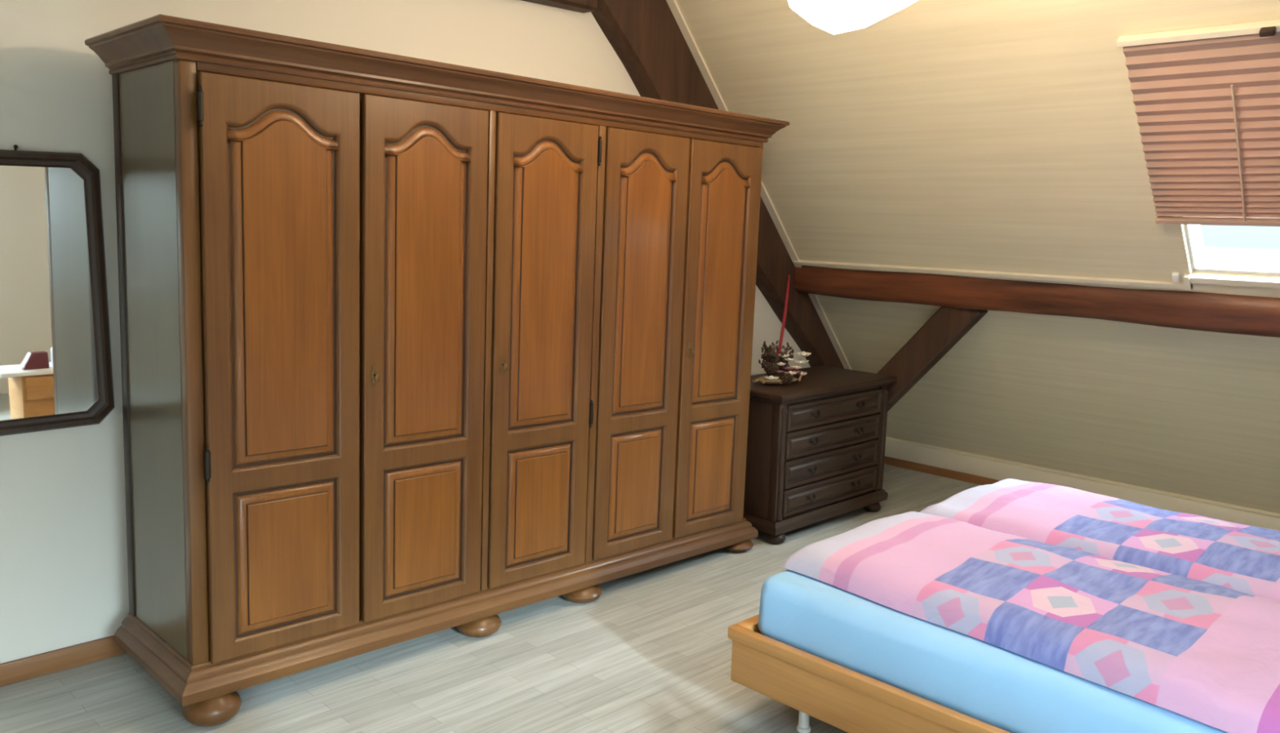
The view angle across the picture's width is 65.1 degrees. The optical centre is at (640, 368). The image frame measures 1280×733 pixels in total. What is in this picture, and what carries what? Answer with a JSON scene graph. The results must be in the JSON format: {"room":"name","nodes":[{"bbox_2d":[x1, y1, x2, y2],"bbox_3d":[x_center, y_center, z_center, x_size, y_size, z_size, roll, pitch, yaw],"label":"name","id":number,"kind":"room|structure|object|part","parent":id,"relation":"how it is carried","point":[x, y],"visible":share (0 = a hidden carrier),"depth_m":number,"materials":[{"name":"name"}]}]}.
{"room":"bedroom","nodes":[
{"label":"bedroom","id":0,"kind":"room"},
{"bbox_2d":[0,0,810,663],"bbox_3d":[-1.218,-0.541,4.464,8.550,3.100,0.150,-7,12,-44],"label":"wall","id":1,"kind":"structure","parent":0,"point":[64,572],"depth_m":3.70,"materials":[{"name":"white paint"}]},
{"bbox_2d":[0,144,114,435],"bbox_3d":[-2.169,-0.262,3.434,0.630,0.994,0.032,-8,12,-44],"label":"wall mirror","id":2,"kind":"object","parent":1,"relation":"attached to","point":[56,372],"visible":1,"depth_m":3.53,"materials":[{"name":"brown wood"}]},
{"bbox_2d":[0,635,126,686],"bbox_3d":[-1.262,0.970,4.566,8.070,0.080,0.018,-7,12,-44],"label":"baseboard","id":3,"kind":"structure","parent":1,"relation":"attached to","point":[42,664],"depth_m":3.69,"materials":[{"name":"brown wood"}]},
{"bbox_2d":[521,0,597,13],"bbox_3d":[-1.964,-1.670,3.330,4.800,0.197,0.126,-7,12,-44],"label":"tie beam","id":4,"kind":"structure","parent":1,"relation":"attached to","point":[580,6],"depth_m":4.90,"materials":[{"name":"brown wood"}]},
{"bbox_2d":[591,0,844,368],"bbox_3d":[0.633,-0.804,6.073,2.974,2.760,0.120,-7,12,-44],"label":"beam","id":5,"kind":"structure","parent":1,"relation":"attached to","point":[646,36],"depth_m":5.43,"materials":[{"name":"brown wood"}]},
{"bbox_2d":[0,463,981,732],"bbox_3d":[1.019,1.453,2.420,8.550,0.120,6.650,-7,12,-44],"label":"floor","id":6,"kind":"structure","parent":0,"point":[652,653],"depth_m":3.72,"materials":[{"name":"grey laminate"}]},
{"bbox_2d":[84,14,789,726],"bbox_3d":[-0.597,-0.082,4.354,3.054,2.312,0.688,-5,11,-44],"label":"wardrobe","id":7,"kind":"object","parent":6,"relation":"on","point":[411,348],"visible":1,"depth_m":3.68,"materials":[{"name":"brown wood"}]},
{"bbox_3d":[-1.637,-0.027,3.385,0.020,1.972,0.495,-5,11,-44],"label":"panel","id":8,"kind":"part","parent":7,"relation":"part of","materials":[{"name":"brown wood"}]},
{"bbox_3d":[-1.435,0.006,3.205,0.052,1.972,0.050,-5,11,-44],"label":"corner post","id":9,"kind":"part","parent":7,"relation":"part of","materials":[{"name":"brown wood"}]},
{"bbox_3d":[-1.199,0.017,3.394,0.539,1.911,0.022,-5,11,-44],"label":"door","id":10,"kind":"part","parent":7,"relation":"part of","materials":[{"name":"brown wood"}]},
{"bbox_3d":[-1.185,-0.265,3.352,0.375,1.180,0.018,-5,11,-44],"label":"raised panel","id":11,"kind":"part","parent":7,"relation":"part of","materials":[{"name":"brown wood"}]},
{"bbox_3d":[-1.221,0.653,3.478,0.367,0.499,0.018,-5,11,-44],"label":"raised panel","id":12,"kind":"part","parent":7,"relation":"part of","materials":[{"name":"brown wood"}]},
{"bbox_3d":[-0.962,0.024,3.615,0.020,0.077,0.008,-5,11,-44],"label":"key plate","id":13,"kind":"part","parent":7,"relation":"part of","materials":[{"name":"gold metal"}]},
{"bbox_3d":[-0.830,0.616,3.862,0.352,0.499,0.018,-5,11,-44],"label":"raised panel","id":14,"kind":"part","parent":7,"relation":"part of","materials":[{"name":"brown wood"}]},
{"bbox_3d":[-0.808,-0.021,3.778,0.524,1.911,0.022,-5,11,-44],"label":"door","id":15,"kind":"part","parent":7,"relation":"part of","materials":[{"name":"brown wood"}]},
{"bbox_3d":[-0.794,-0.303,3.736,0.361,1.180,0.018,-5,11,-44],"label":"raised panel","id":16,"kind":"part","parent":7,"relation":"part of","materials":[{"name":"brown wood"}]},
{"bbox_3d":[-0.568,-1.120,4.201,3.007,0.108,0.688,-5,11,-44],"label":"cornice","id":17,"kind":"part","parent":7,"relation":"part of","materials":[{"name":"brown wood"}]},
{"bbox_3d":[-0.391,-1.038,4.046,2.751,0.054,0.034,-5,11,-44],"label":"rail","id":18,"kind":"part","parent":7,"relation":"part of","materials":[{"name":"brown wood"}]},
{"bbox_3d":[-0.617,-0.042,3.989,0.030,1.917,0.044,-5,11,-44],"label":"divider post","id":19,"kind":"part","parent":7,"relation":"part of","materials":[{"name":"brown wood"}]},
{"bbox_3d":[-0.556,-0.015,4.013,0.020,0.077,0.008,-5,11,-44],"label":"key plate","id":20,"kind":"part","parent":7,"relation":"part of","materials":[{"name":"gold metal"}]},
{"bbox_3d":[-0.425,0.577,4.259,0.349,0.499,0.018,-5,11,-44],"label":"raised panel","id":21,"kind":"part","parent":7,"relation":"part of","materials":[{"name":"brown wood"}]},
{"bbox_3d":[-0.403,-0.059,4.175,0.521,1.911,0.022,-5,11,-44],"label":"door","id":22,"kind":"part","parent":7,"relation":"part of","materials":[{"name":"brown wood"}]},
{"bbox_3d":[-0.389,-0.341,4.133,0.358,1.180,0.018,-5,11,-44],"label":"raised panel","id":23,"kind":"part","parent":7,"relation":"part of","materials":[{"name":"brown wood"}]},
{"bbox_3d":[-0.210,-0.081,4.388,0.039,1.917,0.044,-5,11,-44],"label":"divider post","id":24,"kind":"part","parent":7,"relation":"part of","materials":[{"name":"brown wood"}]},
{"bbox_3d":[-0.018,0.538,4.658,0.339,0.499,0.018,-5,11,-44],"label":"raised panel","id":25,"kind":"part","parent":7,"relation":"part of","materials":[{"name":"brown wood"}]},
{"bbox_3d":[0.004,-0.098,4.574,0.511,1.911,0.022,-5,11,-44],"label":"door","id":26,"kind":"part","parent":7,"relation":"part of","materials":[{"name":"brown wood"}]},
{"bbox_3d":[0.017,-0.380,4.532,0.349,1.180,0.018,-5,11,-44],"label":"raised panel","id":27,"kind":"part","parent":7,"relation":"part of","materials":[{"name":"brown wood"}]},
{"bbox_3d":[0.231,-0.090,4.786,0.020,0.077,0.008,-5,11,-44],"label":"key plate","id":28,"kind":"part","parent":7,"relation":"part of","materials":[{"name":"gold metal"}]},
{"bbox_3d":[0.359,0.502,5.029,0.341,0.499,0.018,-5,11,-44],"label":"raised panel","id":29,"kind":"part","parent":7,"relation":"part of","materials":[{"name":"brown wood"}]},
{"bbox_3d":[0.381,-0.134,4.944,0.513,1.911,0.022,-5,11,-44],"label":"door","id":30,"kind":"part","parent":7,"relation":"part of","materials":[{"name":"brown wood"}]},
{"bbox_3d":[0.395,-0.416,4.903,0.350,1.180,0.018,-5,11,-44],"label":"raised panel","id":31,"kind":"part","parent":7,"relation":"part of","materials":[{"name":"brown wood"}]},
{"bbox_3d":[0.553,-0.184,5.156,0.028,1.972,0.050,-5,11,-44],"label":"corner post","id":32,"kind":"part","parent":7,"relation":"part of","materials":[{"name":"brown wood"}]},
{"bbox_2d":[742,365,897,544],"bbox_3d":[0.934,0.467,5.808,1.113,0.822,0.529,-7,12,-44],"label":"dresser","id":33,"kind":"object","parent":6,"relation":"on","point":[816,442],"visible":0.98,"depth_m":5.51,"materials":[{"name":"brown wood"}]},
{"bbox_3d":[0.726,0.508,5.315,0.064,0.675,0.050,-7,12,-44],"label":"corner post","id":34,"kind":"part","parent":33,"relation":"part of","materials":[{"name":"brown wood"}]},
{"bbox_2d":[751,275,811,384],"bbox_3d":[0.809,-0.218,5.559,0.204,0.600,0.433,8,11,36],"label":"dried flower arrangement","id":35,"kind":"object","parent":33,"relation":"on","point":[775,364],"visible":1,"depth_m":5.51,"materials":[{"name":"plant"}]},
{"bbox_3d":[0.942,0.711,5.503,0.083,0.046,0.026,-7,12,-44],"label":"drop handle","id":36,"kind":"part","parent":33,"relation":"part of","materials":[{"name":"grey metal"}]},
{"bbox_3d":[0.946,0.554,5.479,0.083,0.046,0.026,-7,12,-44],"label":"drop handle","id":37,"kind":"part","parent":33,"relation":"part of","materials":[{"name":"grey metal"}]},
{"bbox_3d":[0.950,0.399,5.456,0.083,0.046,0.026,-7,12,-44],"label":"drop handle","id":38,"kind":"part","parent":33,"relation":"part of","materials":[{"name":"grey metal"}]},
{"bbox_3d":[0.954,0.249,5.433,0.083,0.046,0.026,-7,12,-44],"label":"drop handle","id":39,"kind":"part","parent":33,"relation":"part of","materials":[{"name":"grey metal"}]},
{"bbox_3d":[0.923,0.776,5.857,1.097,0.064,0.521,-7,12,-44],"label":"moulding","id":40,"kind":"part","parent":33,"relation":"part of","materials":[{"name":"brown wood"}]},
{"bbox_3d":[1.078,0.688,5.677,0.900,0.146,0.040,-7,12,-44],"label":"drawer","id":41,"kind":"part","parent":33,"relation":"part of","materials":[{"name":"brown wood"}]},
{"bbox_3d":[1.082,0.532,5.653,0.900,0.150,0.040,-7,12,-44],"label":"drawer","id":42,"kind":"part","parent":33,"relation":"part of","materials":[{"name":"brown wood"}]},
{"bbox_3d":[1.086,0.377,5.630,0.900,0.144,0.040,-7,12,-44],"label":"drawer","id":43,"kind":"part","parent":33,"relation":"part of","materials":[{"name":"brown wood"}]},
{"bbox_3d":[1.090,0.227,5.607,0.900,0.140,0.040,-7,12,-44],"label":"drawer","id":44,"kind":"part","parent":33,"relation":"part of","materials":[{"name":"brown wood"}]},
{"bbox_3d":[1.256,0.673,5.809,0.083,0.046,0.026,-7,12,-44],"label":"drop handle","id":45,"kind":"part","parent":33,"relation":"part of","materials":[{"name":"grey metal"}]},
{"bbox_3d":[1.260,0.517,5.786,0.083,0.046,0.026,-7,12,-44],"label":"drop handle","id":46,"kind":"part","parent":33,"relation":"part of","materials":[{"name":"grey metal"}]},
{"bbox_3d":[1.264,0.362,5.762,0.083,0.046,0.026,-7,12,-44],"label":"drop handle","id":47,"kind":"part","parent":33,"relation":"part of","materials":[{"name":"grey metal"}]},
{"bbox_3d":[1.268,0.211,5.740,0.083,0.046,0.026,-7,12,-44],"label":"drop handle","id":48,"kind":"part","parent":33,"relation":"part of","materials":[{"name":"grey metal"}]},
{"bbox_3d":[1.426,0.424,5.999,0.079,0.675,0.050,-7,12,-44],"label":"corner post","id":49,"kind":"part","parent":33,"relation":"part of","materials":[{"name":"brown wood"}]},
{"bbox_2d":[728,613,1011,732],"bbox_3d":[1.696,0.963,3.308,1.889,0.620,2.087,-7,12,-44],"label":"frame","id":50,"kind":"object","parent":6,"relation":"on","point":[849,700],"visible":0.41,"depth_m":3.11,"materials":[{"name":"brown wood"}]},
{"bbox_3d":[0.558,1.112,3.396,0.048,0.240,0.047,-7,12,-44],"label":"leg","id":51,"kind":"part","parent":50,"relation":"part of","materials":[{"name":"white metal"}]},
{"bbox_3d":[1.044,1.112,2.674,0.028,0.150,2.075,-7,12,-44],"label":"rail","id":52,"kind":"part","parent":50,"relation":"part of","materials":[{"name":"brown wood"}]},
{"bbox_2d":[758,569,1228,732],"bbox_3d":[1.700,0.849,3.284,1.782,0.227,1.977,-7,12,-44],"label":"mattress","id":53,"kind":"object","parent":50,"relation":"on","point":[997,686],"visible":0.27,"depth_m":2.87,"materials":[{"name":"blue fabric"}]},
{"bbox_2d":[779,511,1279,732],"bbox_3d":[1.377,0.706,2.993,0.955,0.120,1.880,-7,12,-44],"label":"duvet","id":54,"kind":"object","parent":53,"relation":"on","point":[1207,653],"visible":1,"depth_m":2.89,"materials":[{"name":"fabric"}]},
{"bbox_2d":[920,478,1279,600],"bbox_3d":[2.013,0.633,3.610,0.806,0.113,1.870,-7,12,-44],"label":"duvet","id":55,"kind":"object","parent":53,"relation":"on","point":[1244,558],"visible":0.88,"depth_m":3.65,"materials":[{"name":"fabric"}]},
{"bbox_2d":[675,0,1279,513],"bbox_3d":[3.067,-0.528,4.116,2.796,3.162,6.350,-7,12,-44],"label":"wall","id":56,"kind":"structure","parent":0,"point":[993,135],"depth_m":5.16,"materials":[{"name":"paint"}]},
{"bbox_2d":[666,0,851,369],"bbox_3d":[0.878,-0.836,6.191,2.358,2.698,0.050,-7,12,-44],"label":"trim","id":57,"kind":"structure","parent":56,"relation":"attached to","point":[673,5],"depth_m":6.03,"materials":[{"name":"beige wood"}]},
{"bbox_2d":[793,260,1192,290],"bbox_3d":[1.770,-0.546,5.509,0.069,0.074,2.310,-7,12,-44],"label":"trim","id":58,"kind":"structure","parent":56,"relation":"attached to","point":[1186,284],"depth_m":5.32,"materials":[{"name":"beige wood"}]},
{"bbox_2d":[795,265,1279,337],"bbox_3d":[3.225,-0.193,4.247,0.174,0.228,6.231,-7,12,-44],"label":"beam","id":59,"kind":"structure","parent":56,"relation":"attached to","point":[1189,310],"depth_m":5.20,"materials":[{"name":"brown wood"}]},
{"bbox_2d":[876,306,987,411],"bbox_3d":[1.476,0.150,6.129,0.114,1.348,1.242,-7,12,-44],"label":"beam","id":60,"kind":"structure","parent":59,"relation":"attached to","point":[948,326],"depth_m":5.83,"materials":[{"name":"brown wood"}]},
{"bbox_2d":[1171,271,1180,282],"bbox_3d":[2.523,-0.429,4.723,0.042,0.049,0.030,-7,12,-44],"label":"bracket","id":61,"kind":"object","parent":56,"relation":"attached to","point":[1175,276],"visible":1,"depth_m":4.71,"materials":[{"name":"white plastic"}]},
{"bbox_2d":[1115,19,1279,226],"bbox_3d":[2.499,-0.922,3.875,0.662,0.736,1.115,-7,12,-44],"label":"blind","id":62,"kind":"object","parent":56,"relation":"attached to","point":[1206,100],"visible":1,"depth_m":4.04,"materials":[{"name":"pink plastic"}]},
{"bbox_3d":[2.305,-1.239,3.625,0.047,0.046,1.115,-7,12,-44],"label":"head rail","id":63,"kind":"part","parent":62,"relation":"part of","materials":[{"name":"beige metal"}]},
{"bbox_3d":[2.713,-0.603,4.145,0.036,0.035,1.089,-7,12,-44],"label":"rail","id":64,"kind":"part","parent":62,"relation":"part of","materials":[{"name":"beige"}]},
{"bbox_3d":[2.430,-0.855,4.069,0.012,0.527,0.461,9,12,42],"label":"pull cord","id":65,"kind":"part","parent":62,"relation":"part of","materials":[{"name":"beige plastic"}]},
{"bbox_2d":[1184,224,1279,288],"bbox_3d":[2.654,-0.796,4.056,0.815,0.978,0.910,-7,12,-44],"label":"window","id":66,"kind":"structure","parent":56,"relation":"in","point":[1197,266],"depth_m":4.57,"materials":[{"name":"white plastic"}]},
{"bbox_3d":[2.904,-0.370,4.380,0.054,0.054,0.910,-7,12,-44],"label":"sill","id":67,"kind":"part","parent":66,"relation":"part of","materials":[{"name":"beige"}]},
{"bbox_2d":[885,436,1279,516],"bbox_3d":[3.935,0.896,5.234,0.180,0.300,6.350,-7,12,-44],"label":"wall","id":68,"kind":"structure","parent":0,"point":[886,437],"depth_m":6.21,"materials":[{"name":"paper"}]},
{"bbox_2d":[884,456,999,484],"bbox_3d":[3.852,1.026,5.173,0.045,0.055,6.350,-7,12,-44],"label":"baseboard","id":69,"kind":"structure","parent":68,"relation":"attached to","point":[960,476],"depth_m":6.93,"materials":[{"name":"brown wood"}]},
{"bbox_2d":[884,439,1279,531],"bbox_3d":[3.858,0.940,5.164,0.035,0.120,6.350,-7,12,-44],"label":"trim","id":70,"kind":"structure","parent":68,"relation":"attached to","point":[982,467],"depth_m":6.31,"materials":[{"name":"beige wood"}]},
{"bbox_3d":[0.262,-1.516,1.035,6.050,0.120,6.500,-7,12,-44],"label":"ceiling","id":71,"kind":"structure","parent":0,"visible":0},
{"bbox_2d":[787,0,917,34],"bbox_3d":[0.690,-1.392,3.079,0.476,0.706,0.508,-7,12,-44],"label":"pendant lamp","id":72,"kind":"object","parent":71,"relation":"hanging from","point":[833,16],"visible":1,"depth_m":3.07,"materials":[{"name":"white"}]}
]}

